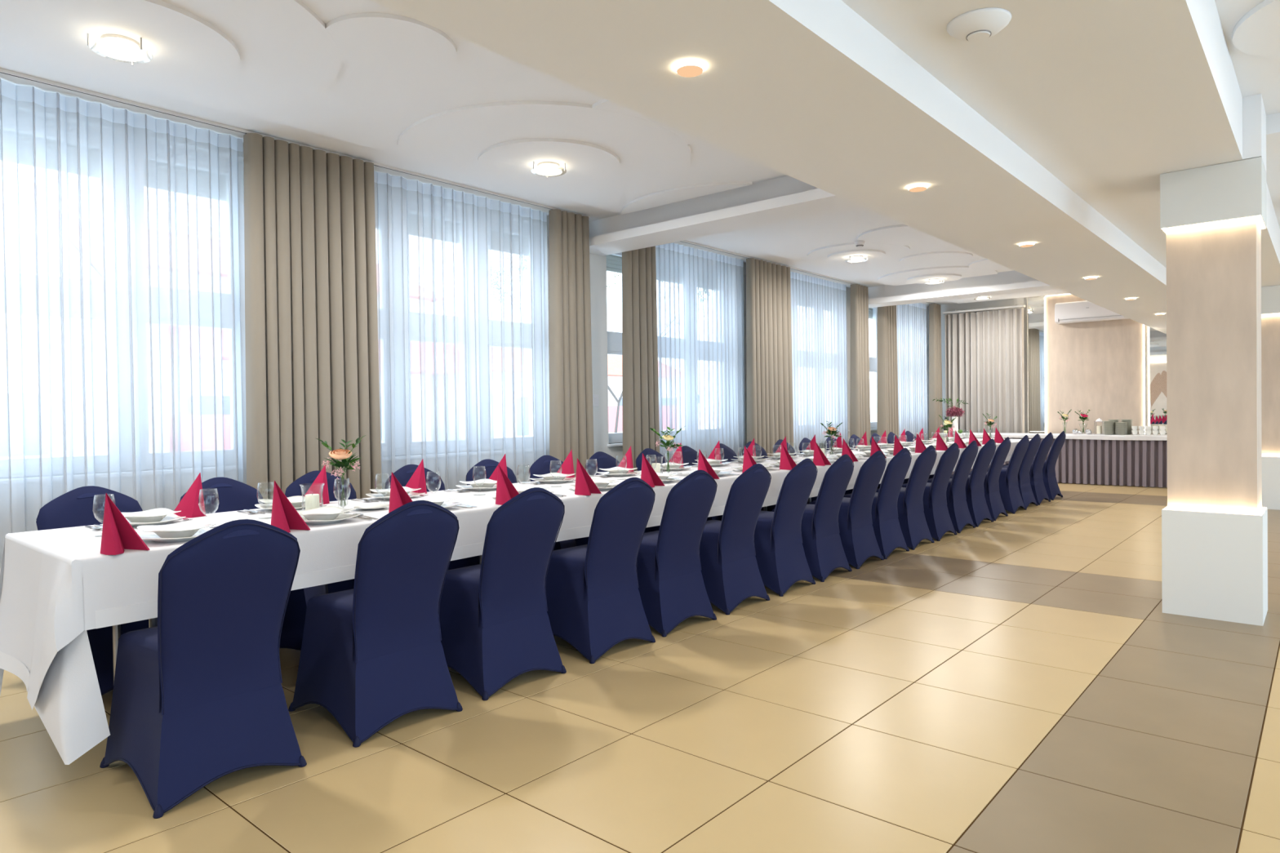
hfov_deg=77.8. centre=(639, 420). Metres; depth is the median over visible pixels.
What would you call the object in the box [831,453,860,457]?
plate
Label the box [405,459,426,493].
folded napkin
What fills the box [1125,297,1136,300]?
recessed light
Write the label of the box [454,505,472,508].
knife
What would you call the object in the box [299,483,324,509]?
glass
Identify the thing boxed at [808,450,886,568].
banquet chair
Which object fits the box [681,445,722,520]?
banquet chair
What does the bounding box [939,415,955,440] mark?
flower bouquet
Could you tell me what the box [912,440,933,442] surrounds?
plate
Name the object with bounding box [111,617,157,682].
banquet table
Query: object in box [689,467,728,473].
plate
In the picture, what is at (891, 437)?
banquet chair
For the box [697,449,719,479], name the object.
folded napkin
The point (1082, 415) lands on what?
flower bouquet
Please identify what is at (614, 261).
window
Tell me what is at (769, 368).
velvet curtain
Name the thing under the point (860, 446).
plate
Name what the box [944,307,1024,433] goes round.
curtain
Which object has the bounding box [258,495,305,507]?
plate
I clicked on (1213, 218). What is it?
pillar
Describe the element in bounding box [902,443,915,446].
dinner plate
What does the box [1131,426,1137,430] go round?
coffee cup
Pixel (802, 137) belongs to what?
ceiling
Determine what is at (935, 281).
ceiling lamp
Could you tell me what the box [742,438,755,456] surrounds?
folded napkin
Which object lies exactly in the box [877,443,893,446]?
plate
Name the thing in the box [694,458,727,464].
plate
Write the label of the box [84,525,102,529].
spoon
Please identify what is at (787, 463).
folded napkin
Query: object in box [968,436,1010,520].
banquet chair
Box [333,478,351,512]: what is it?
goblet
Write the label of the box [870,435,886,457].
folded napkin
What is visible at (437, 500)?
plate
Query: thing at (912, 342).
sheer curtain
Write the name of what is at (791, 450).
banquet chair
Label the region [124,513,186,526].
dinner plate
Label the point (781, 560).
banquet chair
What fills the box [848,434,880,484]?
banquet chair
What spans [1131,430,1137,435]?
coffee cup
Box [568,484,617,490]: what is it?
dinner plate
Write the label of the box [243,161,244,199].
window
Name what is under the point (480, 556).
banquet table
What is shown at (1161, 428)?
coffee cup
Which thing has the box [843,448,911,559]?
banquet chair
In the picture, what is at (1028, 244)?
recessed light
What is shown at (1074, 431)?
ball
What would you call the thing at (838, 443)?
folded napkin
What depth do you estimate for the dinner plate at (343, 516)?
3.38 m
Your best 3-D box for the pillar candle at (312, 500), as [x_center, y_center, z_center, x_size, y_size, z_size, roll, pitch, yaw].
[-1.533,0.388,3.710,0.062,0.090,0.062,0,1,41]
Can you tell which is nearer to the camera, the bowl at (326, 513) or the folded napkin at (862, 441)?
the bowl at (326, 513)
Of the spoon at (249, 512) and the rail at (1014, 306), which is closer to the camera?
the spoon at (249, 512)
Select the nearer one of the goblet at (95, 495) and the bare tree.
the goblet at (95, 495)
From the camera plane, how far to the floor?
2.90 m
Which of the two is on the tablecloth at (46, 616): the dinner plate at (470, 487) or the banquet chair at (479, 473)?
the dinner plate at (470, 487)
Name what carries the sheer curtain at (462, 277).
hanging from the rail at (6, 75)
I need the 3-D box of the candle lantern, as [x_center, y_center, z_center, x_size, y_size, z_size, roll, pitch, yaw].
[7.142,0.094,12.330,0.120,0.255,0.120,0,1,41]
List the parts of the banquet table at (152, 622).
leg, leg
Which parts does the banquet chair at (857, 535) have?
backrest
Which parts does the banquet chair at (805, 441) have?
backrest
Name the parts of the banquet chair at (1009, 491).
backrest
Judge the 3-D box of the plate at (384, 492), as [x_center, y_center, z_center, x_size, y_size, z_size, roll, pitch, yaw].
[-1.339,0.399,4.344,0.228,0.046,0.228,0,1,42]
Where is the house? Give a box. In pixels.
[607,354,622,433]
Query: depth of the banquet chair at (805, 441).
8.95 m
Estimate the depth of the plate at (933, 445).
8.79 m
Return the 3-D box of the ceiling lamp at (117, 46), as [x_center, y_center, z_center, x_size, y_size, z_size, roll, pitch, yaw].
[-2.474,-1.774,3.776,0.260,0.055,0.262,0,1,41]
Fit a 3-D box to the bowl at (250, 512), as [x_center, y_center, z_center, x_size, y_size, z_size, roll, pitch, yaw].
[-1.826,0.437,3.736,0.068,0.009,0.041,0,1,41]
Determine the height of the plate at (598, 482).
0.046 m
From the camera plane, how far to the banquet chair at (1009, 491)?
9.09 m
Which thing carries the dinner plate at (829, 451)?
on the tablecloth at (46, 616)
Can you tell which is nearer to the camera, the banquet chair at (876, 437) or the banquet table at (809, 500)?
the banquet table at (809, 500)
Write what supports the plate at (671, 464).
on the dinner plate at (680, 468)
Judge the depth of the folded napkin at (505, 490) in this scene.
4.01 m
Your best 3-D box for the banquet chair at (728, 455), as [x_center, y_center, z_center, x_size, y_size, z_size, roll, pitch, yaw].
[1.032,0.673,7.623,0.636,0.889,0.479,0,1,40]
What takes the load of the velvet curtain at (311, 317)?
hanging from the rail at (6, 75)
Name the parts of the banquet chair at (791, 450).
backrest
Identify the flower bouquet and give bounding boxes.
[315,435,365,506]
[649,426,684,471]
[820,421,843,454]
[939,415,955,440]
[982,413,996,437]
[1057,408,1071,432]
[1075,409,1089,432]
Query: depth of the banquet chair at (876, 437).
10.37 m
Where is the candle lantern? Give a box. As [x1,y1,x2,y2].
[1093,417,1104,434]
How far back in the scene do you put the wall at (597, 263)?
8.15 m
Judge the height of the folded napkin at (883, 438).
0.203 m
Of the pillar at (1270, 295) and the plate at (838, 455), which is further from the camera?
the pillar at (1270, 295)
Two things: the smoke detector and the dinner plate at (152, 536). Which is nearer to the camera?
the dinner plate at (152, 536)
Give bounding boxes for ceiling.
[0,0,1279,329]
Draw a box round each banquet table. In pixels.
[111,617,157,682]
[479,555,482,564]
[764,497,811,511]
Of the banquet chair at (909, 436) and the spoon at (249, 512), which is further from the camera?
the banquet chair at (909, 436)
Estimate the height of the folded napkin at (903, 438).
0.203 m
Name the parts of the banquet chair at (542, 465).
backrest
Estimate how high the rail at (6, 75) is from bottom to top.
0.018 m
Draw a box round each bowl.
[247,511,257,513]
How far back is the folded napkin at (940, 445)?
8.53 m
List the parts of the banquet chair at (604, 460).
backrest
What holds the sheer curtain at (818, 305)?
hanging from the rail at (686, 243)
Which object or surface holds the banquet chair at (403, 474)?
on the floor
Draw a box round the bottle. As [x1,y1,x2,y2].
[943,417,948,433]
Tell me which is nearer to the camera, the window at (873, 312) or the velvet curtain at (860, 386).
the velvet curtain at (860, 386)
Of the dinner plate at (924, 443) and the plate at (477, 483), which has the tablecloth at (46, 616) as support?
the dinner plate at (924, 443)
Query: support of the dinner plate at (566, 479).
on the tablecloth at (46, 616)
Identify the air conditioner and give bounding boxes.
[1054,300,1129,324]
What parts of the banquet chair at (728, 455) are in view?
backrest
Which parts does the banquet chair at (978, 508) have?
backrest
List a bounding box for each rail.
[0,67,590,217]
[674,240,866,286]
[920,302,938,305]
[942,304,1026,314]
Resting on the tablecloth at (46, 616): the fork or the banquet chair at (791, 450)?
the fork
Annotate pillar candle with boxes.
[305,493,319,510]
[651,462,660,472]
[1096,425,1102,434]
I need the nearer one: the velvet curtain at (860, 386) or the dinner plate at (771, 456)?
the dinner plate at (771, 456)
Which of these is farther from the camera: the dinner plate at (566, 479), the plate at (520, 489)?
the dinner plate at (566, 479)
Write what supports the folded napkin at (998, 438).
on the tablecloth at (46, 616)
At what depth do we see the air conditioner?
12.65 m
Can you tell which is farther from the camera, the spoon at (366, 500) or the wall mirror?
the wall mirror
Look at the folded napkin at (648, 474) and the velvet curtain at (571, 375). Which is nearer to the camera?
the folded napkin at (648, 474)
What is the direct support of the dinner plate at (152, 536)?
on the tablecloth at (46, 616)
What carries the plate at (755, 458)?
on the dinner plate at (739, 460)
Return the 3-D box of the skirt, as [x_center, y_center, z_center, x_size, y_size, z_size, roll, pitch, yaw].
[6.984,0.619,12.097,4.915,0.723,0.076,0,1,41]
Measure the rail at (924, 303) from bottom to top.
0.018 m
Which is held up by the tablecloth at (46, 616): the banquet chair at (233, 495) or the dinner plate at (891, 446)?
the dinner plate at (891, 446)
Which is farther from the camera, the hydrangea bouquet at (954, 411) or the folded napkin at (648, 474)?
the hydrangea bouquet at (954, 411)
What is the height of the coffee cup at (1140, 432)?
0.068 m
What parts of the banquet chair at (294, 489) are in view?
backrest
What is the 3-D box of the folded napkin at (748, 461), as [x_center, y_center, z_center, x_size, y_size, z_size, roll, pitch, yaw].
[0.806,0.286,5.738,0.137,0.203,0.128,0,1,40]
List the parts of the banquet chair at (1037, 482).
backrest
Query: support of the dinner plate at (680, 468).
on the tablecloth at (46, 616)
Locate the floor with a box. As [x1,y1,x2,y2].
[0,482,1279,852]
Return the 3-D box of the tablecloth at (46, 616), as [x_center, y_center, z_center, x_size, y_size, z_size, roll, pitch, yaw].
[1.455,0.696,7.122,1.050,0.665,11.384,0,1,41]
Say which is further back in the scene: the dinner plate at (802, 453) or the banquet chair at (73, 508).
the dinner plate at (802, 453)
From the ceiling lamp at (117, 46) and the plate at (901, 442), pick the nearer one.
the ceiling lamp at (117, 46)
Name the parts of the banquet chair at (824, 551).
backrest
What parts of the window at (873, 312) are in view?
sash, sash, frame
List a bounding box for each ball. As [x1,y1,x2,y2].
[1071,428,1078,434]
[1084,428,1091,434]
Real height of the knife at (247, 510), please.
0.007 m
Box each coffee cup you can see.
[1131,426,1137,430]
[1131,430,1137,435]
[1137,426,1145,430]
[1137,430,1145,435]
[1145,426,1151,430]
[1145,430,1151,435]
[1151,426,1159,430]
[1151,430,1159,435]
[1159,426,1165,431]
[1159,430,1166,435]
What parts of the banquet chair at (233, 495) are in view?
backrest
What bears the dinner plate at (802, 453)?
on the tablecloth at (46, 616)
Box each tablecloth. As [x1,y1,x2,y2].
[0,438,1035,764]
[940,432,1167,440]
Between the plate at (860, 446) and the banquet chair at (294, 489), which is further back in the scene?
the plate at (860, 446)
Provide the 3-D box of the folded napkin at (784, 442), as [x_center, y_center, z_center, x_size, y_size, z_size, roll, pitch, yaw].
[1.361,0.257,7.657,0.137,0.203,0.128,0,1,45]
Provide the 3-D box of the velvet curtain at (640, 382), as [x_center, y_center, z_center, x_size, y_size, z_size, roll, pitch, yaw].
[0.015,-0.429,8.197,0.157,3.045,0.495,0,1,41]
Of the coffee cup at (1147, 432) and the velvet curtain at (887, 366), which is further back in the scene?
the velvet curtain at (887, 366)
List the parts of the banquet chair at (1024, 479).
backrest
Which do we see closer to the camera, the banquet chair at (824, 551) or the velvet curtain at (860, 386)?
the banquet chair at (824, 551)
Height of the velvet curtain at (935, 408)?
3.045 m
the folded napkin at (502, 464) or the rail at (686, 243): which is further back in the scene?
the rail at (686, 243)
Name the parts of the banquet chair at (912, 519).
backrest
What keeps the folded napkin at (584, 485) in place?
on the tablecloth at (46, 616)
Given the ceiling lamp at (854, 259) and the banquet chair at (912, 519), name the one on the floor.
the banquet chair at (912, 519)
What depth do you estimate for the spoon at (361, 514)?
3.55 m
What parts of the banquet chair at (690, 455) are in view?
backrest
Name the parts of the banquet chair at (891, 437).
backrest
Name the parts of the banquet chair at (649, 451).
backrest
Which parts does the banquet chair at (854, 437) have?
backrest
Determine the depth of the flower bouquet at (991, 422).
11.11 m
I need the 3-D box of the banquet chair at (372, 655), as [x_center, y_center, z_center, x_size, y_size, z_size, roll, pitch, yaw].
[-1.066,0.750,3.227,0.636,0.889,0.479,0,1,42]
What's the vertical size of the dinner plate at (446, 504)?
0.028 m
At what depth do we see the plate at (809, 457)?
6.78 m
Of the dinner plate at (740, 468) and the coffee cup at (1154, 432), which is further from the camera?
the coffee cup at (1154, 432)
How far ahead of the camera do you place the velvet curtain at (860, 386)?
11.91 m
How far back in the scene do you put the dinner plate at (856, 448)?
8.63 m
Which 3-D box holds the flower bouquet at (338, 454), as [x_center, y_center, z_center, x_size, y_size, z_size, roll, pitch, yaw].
[-1.426,0.244,3.823,0.207,0.340,0.197,-1,1,13]
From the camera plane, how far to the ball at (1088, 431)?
12.34 m
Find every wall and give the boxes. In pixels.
[242,142,928,462]
[927,293,1068,439]
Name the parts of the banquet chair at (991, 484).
backrest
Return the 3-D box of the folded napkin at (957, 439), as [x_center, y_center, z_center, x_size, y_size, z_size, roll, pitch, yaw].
[3.618,0.214,8.970,0.137,0.203,0.128,0,1,43]
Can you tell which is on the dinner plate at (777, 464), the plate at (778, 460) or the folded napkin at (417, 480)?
the plate at (778, 460)
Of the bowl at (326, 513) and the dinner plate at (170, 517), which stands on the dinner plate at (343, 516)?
the bowl at (326, 513)
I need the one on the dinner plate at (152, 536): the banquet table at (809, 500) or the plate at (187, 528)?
the plate at (187, 528)
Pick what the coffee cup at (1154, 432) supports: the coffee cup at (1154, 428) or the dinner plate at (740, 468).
the coffee cup at (1154, 428)
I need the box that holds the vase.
[951,417,958,433]
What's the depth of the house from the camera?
28.71 m
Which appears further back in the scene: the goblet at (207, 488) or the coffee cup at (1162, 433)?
the coffee cup at (1162, 433)
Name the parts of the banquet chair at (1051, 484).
backrest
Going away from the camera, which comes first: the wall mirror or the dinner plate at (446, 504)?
the dinner plate at (446, 504)
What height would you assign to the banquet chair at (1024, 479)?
0.889 m
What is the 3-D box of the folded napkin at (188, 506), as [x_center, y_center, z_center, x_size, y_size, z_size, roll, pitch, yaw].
[-2.091,0.346,3.681,0.137,0.203,0.128,0,1,37]
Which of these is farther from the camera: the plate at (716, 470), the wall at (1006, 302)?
the wall at (1006, 302)
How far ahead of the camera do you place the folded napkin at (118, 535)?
2.74 m
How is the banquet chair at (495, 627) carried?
on the floor
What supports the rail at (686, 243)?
attached to the ceiling
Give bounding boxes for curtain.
[0,78,246,568]
[243,133,382,503]
[373,170,549,489]
[548,208,594,477]
[622,245,659,471]
[655,242,744,461]
[746,257,794,457]
[790,271,848,455]
[849,284,871,445]
[876,305,898,444]
[896,302,928,439]
[928,303,942,442]
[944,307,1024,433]
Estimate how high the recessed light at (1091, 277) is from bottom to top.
0.020 m
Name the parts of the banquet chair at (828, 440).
backrest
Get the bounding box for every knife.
[243,509,265,513]
[352,516,372,520]
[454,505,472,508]
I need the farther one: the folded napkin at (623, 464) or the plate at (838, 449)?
the plate at (838, 449)
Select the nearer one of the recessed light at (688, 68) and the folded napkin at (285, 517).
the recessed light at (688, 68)
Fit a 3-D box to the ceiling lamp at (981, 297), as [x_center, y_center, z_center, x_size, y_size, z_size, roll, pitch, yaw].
[5.565,-1.991,12.884,0.260,0.055,0.262,0,1,41]
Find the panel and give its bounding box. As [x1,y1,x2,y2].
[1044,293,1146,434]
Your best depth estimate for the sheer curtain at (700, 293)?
9.18 m
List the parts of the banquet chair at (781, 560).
backrest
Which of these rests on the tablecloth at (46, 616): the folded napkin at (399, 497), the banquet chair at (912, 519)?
the folded napkin at (399, 497)
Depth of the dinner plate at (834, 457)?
7.15 m
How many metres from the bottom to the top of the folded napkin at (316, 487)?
0.203 m
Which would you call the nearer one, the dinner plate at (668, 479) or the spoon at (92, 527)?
the spoon at (92, 527)
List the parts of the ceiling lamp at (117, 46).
mounting plate, bulb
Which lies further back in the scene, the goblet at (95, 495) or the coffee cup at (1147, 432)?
the coffee cup at (1147, 432)
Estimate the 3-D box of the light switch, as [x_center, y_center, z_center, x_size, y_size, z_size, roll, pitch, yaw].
[-0.450,-0.199,8.070,0.012,0.120,0.084,0,1,41]
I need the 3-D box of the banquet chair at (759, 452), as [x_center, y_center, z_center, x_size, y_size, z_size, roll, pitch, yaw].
[1.380,0.664,8.028,0.636,0.889,0.479,0,1,43]
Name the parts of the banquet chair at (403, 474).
backrest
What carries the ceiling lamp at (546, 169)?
attached to the ceiling
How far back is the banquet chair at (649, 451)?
6.96 m
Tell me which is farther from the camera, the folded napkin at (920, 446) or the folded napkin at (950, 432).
the folded napkin at (950, 432)
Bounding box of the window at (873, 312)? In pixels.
[868,306,877,431]
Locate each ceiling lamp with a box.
[87,33,152,65]
[530,161,566,177]
[844,255,867,263]
[924,278,944,284]
[973,296,991,300]
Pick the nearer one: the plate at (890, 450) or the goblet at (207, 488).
the goblet at (207, 488)
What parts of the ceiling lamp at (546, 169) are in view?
mounting plate, bulb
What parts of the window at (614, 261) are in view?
sash, sill, sash, frame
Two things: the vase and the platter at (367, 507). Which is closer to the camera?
the platter at (367, 507)
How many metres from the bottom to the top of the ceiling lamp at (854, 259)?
0.055 m
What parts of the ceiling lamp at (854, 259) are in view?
mounting plate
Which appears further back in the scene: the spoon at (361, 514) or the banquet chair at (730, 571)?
the banquet chair at (730, 571)
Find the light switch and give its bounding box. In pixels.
[592,394,598,406]
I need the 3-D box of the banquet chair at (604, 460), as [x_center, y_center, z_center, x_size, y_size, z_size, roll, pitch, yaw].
[-0.093,0.702,6.330,0.636,0.889,0.479,0,1,40]
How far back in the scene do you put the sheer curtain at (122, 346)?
4.75 m
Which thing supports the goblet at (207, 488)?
on the tablecloth at (46, 616)
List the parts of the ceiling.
soffit panel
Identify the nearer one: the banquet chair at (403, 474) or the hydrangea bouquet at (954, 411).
the banquet chair at (403, 474)
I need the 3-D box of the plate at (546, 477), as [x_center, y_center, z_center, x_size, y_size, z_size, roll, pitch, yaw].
[-0.566,0.379,5.233,0.228,0.046,0.228,0,1,40]
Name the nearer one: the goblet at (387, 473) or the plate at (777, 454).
the goblet at (387, 473)
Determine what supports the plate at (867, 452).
on the dinner plate at (863, 454)
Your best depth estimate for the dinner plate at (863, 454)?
7.55 m
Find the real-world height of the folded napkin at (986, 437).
0.203 m
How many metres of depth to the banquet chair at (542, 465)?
5.96 m
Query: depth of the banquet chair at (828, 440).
9.44 m
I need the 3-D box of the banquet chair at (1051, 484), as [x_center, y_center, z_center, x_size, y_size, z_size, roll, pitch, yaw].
[5.292,0.587,10.533,0.636,0.889,0.479,0,1,42]
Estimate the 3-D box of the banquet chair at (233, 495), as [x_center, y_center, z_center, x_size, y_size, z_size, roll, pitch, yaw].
[-2.046,0.752,4.088,0.636,0.889,0.479,0,1,42]
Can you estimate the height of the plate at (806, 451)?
0.046 m
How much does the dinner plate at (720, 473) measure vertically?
0.028 m
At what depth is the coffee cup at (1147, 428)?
11.79 m
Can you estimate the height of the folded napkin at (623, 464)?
0.203 m
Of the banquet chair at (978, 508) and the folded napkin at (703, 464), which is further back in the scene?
the banquet chair at (978, 508)
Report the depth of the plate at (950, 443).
9.27 m
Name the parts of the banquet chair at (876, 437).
backrest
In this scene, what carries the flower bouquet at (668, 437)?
in the glass vase
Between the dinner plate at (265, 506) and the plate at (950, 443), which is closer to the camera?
the dinner plate at (265, 506)
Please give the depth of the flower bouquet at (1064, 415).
12.64 m
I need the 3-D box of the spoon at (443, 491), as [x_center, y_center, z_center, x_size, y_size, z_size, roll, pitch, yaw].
[-1.097,0.417,4.671,0.196,0.010,0.041,0,1,41]
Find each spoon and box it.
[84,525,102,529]
[236,511,257,513]
[350,499,372,502]
[353,513,378,519]
[443,490,464,492]
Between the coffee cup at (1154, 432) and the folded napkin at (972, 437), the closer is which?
the folded napkin at (972, 437)
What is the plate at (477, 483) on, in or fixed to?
on the dinner plate at (470, 487)
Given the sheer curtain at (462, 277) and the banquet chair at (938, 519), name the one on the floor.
the banquet chair at (938, 519)
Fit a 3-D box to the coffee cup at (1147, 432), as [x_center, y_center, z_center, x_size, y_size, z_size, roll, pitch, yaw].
[7.583,0.188,11.819,0.085,0.068,0.085,0,1,34]
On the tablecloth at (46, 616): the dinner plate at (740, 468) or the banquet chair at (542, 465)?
the dinner plate at (740, 468)
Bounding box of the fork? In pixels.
[180,518,193,520]
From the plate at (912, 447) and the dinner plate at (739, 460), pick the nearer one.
the dinner plate at (739, 460)
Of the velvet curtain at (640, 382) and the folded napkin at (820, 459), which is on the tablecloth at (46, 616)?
the folded napkin at (820, 459)
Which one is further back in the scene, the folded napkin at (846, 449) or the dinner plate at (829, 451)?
the dinner plate at (829, 451)
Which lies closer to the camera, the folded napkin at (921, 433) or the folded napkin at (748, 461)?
the folded napkin at (748, 461)
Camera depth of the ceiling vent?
2.72 m
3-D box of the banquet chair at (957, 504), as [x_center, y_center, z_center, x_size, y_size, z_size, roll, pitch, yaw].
[3.048,0.644,7.972,0.636,0.889,0.479,0,1,40]
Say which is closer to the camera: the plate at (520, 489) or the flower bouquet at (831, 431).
the plate at (520, 489)
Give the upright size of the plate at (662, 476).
0.046 m
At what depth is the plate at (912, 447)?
8.37 m
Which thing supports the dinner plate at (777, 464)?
on the tablecloth at (46, 616)
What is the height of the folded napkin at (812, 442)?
0.203 m
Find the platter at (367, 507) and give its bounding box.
[353,504,389,510]
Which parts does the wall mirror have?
mirror trim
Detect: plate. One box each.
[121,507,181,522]
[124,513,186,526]
[136,527,211,542]
[137,520,215,537]
[254,502,322,511]
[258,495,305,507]
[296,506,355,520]
[300,512,359,524]
[365,491,425,500]
[369,486,421,496]
[411,495,457,506]
[440,502,462,508]
[456,484,497,490]
[459,479,497,487]
[515,485,549,493]
[529,477,575,483]
[533,472,575,480]
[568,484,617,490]
[573,478,619,487]
[595,471,640,476]
[599,466,637,473]
[635,472,678,479]
[640,477,680,483]
[660,462,688,468]
[660,466,691,471]
[687,471,732,476]
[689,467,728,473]
[692,462,730,466]
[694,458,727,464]
[732,458,766,462]
[732,466,773,471]
[733,455,764,460]
[735,463,769,466]
[766,455,799,459]
[767,452,796,457]
[769,462,797,466]
[770,459,803,464]
[796,452,827,456]
[798,449,813,454]
[803,455,834,461]
[825,449,853,453]
[826,447,851,451]
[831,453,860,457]
[832,456,863,459]
[851,447,871,450]
[853,444,871,448]
[860,450,888,454]
[860,453,889,457]
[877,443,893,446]
[878,445,893,448]
[882,448,909,452]
[893,441,915,444]
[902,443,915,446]
[904,445,928,449]
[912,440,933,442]
[913,441,936,444]
[924,443,949,447]
[944,441,965,445]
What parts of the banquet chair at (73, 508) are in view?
backrest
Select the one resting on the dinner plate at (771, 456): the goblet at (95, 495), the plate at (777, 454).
the plate at (777, 454)
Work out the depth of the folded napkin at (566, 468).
5.47 m
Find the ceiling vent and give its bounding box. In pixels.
[946,7,1011,41]
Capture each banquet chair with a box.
[35,485,148,695]
[99,519,306,818]
[179,477,306,650]
[284,470,356,605]
[288,500,462,747]
[385,464,479,569]
[438,487,566,700]
[466,458,560,551]
[528,455,588,549]
[545,477,655,663]
[585,451,660,533]
[635,448,712,520]
[636,470,717,637]
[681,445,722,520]
[698,463,771,615]
[719,443,776,511]
[742,441,807,503]
[754,458,817,596]
[771,454,853,582]
[772,439,817,503]
[798,437,853,494]
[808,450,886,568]
[824,435,879,488]
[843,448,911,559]
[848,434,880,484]
[869,433,908,484]
[875,444,937,550]
[887,431,933,478]
[901,442,959,541]
[905,431,915,444]
[927,440,978,533]
[950,438,995,527]
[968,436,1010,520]
[986,435,1029,514]
[1002,433,1040,509]
[1006,432,1053,505]
[1032,431,1066,500]
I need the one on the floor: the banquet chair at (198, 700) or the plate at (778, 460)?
the banquet chair at (198, 700)
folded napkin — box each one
[100,493,150,555]
[173,472,205,518]
[271,480,310,533]
[304,464,329,505]
[388,471,412,513]
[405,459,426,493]
[488,453,507,484]
[495,463,519,505]
[556,449,574,477]
[574,457,601,495]
[617,445,633,471]
[640,453,664,487]
[668,443,683,466]
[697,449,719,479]
[707,440,721,462]
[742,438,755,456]
[742,445,756,473]
[775,435,787,453]
[779,443,796,470]
[805,434,816,450]
[813,440,831,466]
[831,433,842,448]
[841,439,857,462]
[855,431,867,448]
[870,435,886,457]
[876,430,887,444]
[893,434,903,455]
[897,429,906,441]
[914,427,924,441]
[915,433,926,453]
[930,426,940,439]
[935,431,947,450]
[945,428,953,437]
[954,430,966,448]
[968,429,982,446]
[982,428,991,444]
[994,427,1004,443]
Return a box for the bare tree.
[606,271,622,432]
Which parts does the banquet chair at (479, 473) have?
backrest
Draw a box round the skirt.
[951,437,1167,487]
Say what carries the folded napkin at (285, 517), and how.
on the tablecloth at (46, 616)
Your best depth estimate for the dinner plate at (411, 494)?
4.33 m
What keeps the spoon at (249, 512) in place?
on the tablecloth at (46, 616)
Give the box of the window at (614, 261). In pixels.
[606,252,622,447]
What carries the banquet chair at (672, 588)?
on the floor
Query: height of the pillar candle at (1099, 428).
0.130 m
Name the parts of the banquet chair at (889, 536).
backrest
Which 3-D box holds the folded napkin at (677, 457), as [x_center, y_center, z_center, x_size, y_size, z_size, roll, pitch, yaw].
[0.286,0.284,6.416,0.137,0.203,0.128,0,1,38]
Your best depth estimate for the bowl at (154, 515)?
3.43 m
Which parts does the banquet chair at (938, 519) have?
backrest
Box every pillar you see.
[1160,156,1267,626]
[1261,284,1279,510]
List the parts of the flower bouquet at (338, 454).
stem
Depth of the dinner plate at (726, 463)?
6.49 m
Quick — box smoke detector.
[854,240,864,247]
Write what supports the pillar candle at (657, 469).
in the glass
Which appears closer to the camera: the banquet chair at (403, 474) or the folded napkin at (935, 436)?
the banquet chair at (403, 474)
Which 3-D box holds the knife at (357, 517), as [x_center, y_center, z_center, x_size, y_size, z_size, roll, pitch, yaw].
[-1.254,0.434,3.526,0.218,0.007,0.021,0,1,41]
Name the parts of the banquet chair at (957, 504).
backrest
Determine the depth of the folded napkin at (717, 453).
6.80 m
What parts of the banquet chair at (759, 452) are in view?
backrest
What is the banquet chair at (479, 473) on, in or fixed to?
on the floor
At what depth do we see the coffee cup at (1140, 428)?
11.85 m
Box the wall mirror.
[1026,296,1167,434]
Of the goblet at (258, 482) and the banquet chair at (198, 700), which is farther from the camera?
the goblet at (258, 482)
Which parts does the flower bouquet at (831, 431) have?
stem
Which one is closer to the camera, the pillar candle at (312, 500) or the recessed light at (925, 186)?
the pillar candle at (312, 500)
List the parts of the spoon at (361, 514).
handle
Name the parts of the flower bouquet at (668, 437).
stem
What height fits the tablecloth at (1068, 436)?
0.072 m
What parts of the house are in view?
pane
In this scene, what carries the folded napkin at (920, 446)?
on the tablecloth at (46, 616)
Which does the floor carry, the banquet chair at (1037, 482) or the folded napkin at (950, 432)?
the banquet chair at (1037, 482)
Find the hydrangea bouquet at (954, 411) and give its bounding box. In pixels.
[933,397,968,417]
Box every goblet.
[92,494,115,537]
[198,488,219,528]
[256,482,274,519]
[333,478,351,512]
[374,473,390,505]
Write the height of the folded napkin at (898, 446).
0.203 m
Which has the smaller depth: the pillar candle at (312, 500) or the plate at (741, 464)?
the pillar candle at (312, 500)
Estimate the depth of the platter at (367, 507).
3.90 m
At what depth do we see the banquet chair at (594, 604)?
3.99 m
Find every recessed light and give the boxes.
[674,59,705,77]
[907,183,928,191]
[1018,241,1035,247]
[1084,275,1097,279]
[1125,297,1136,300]

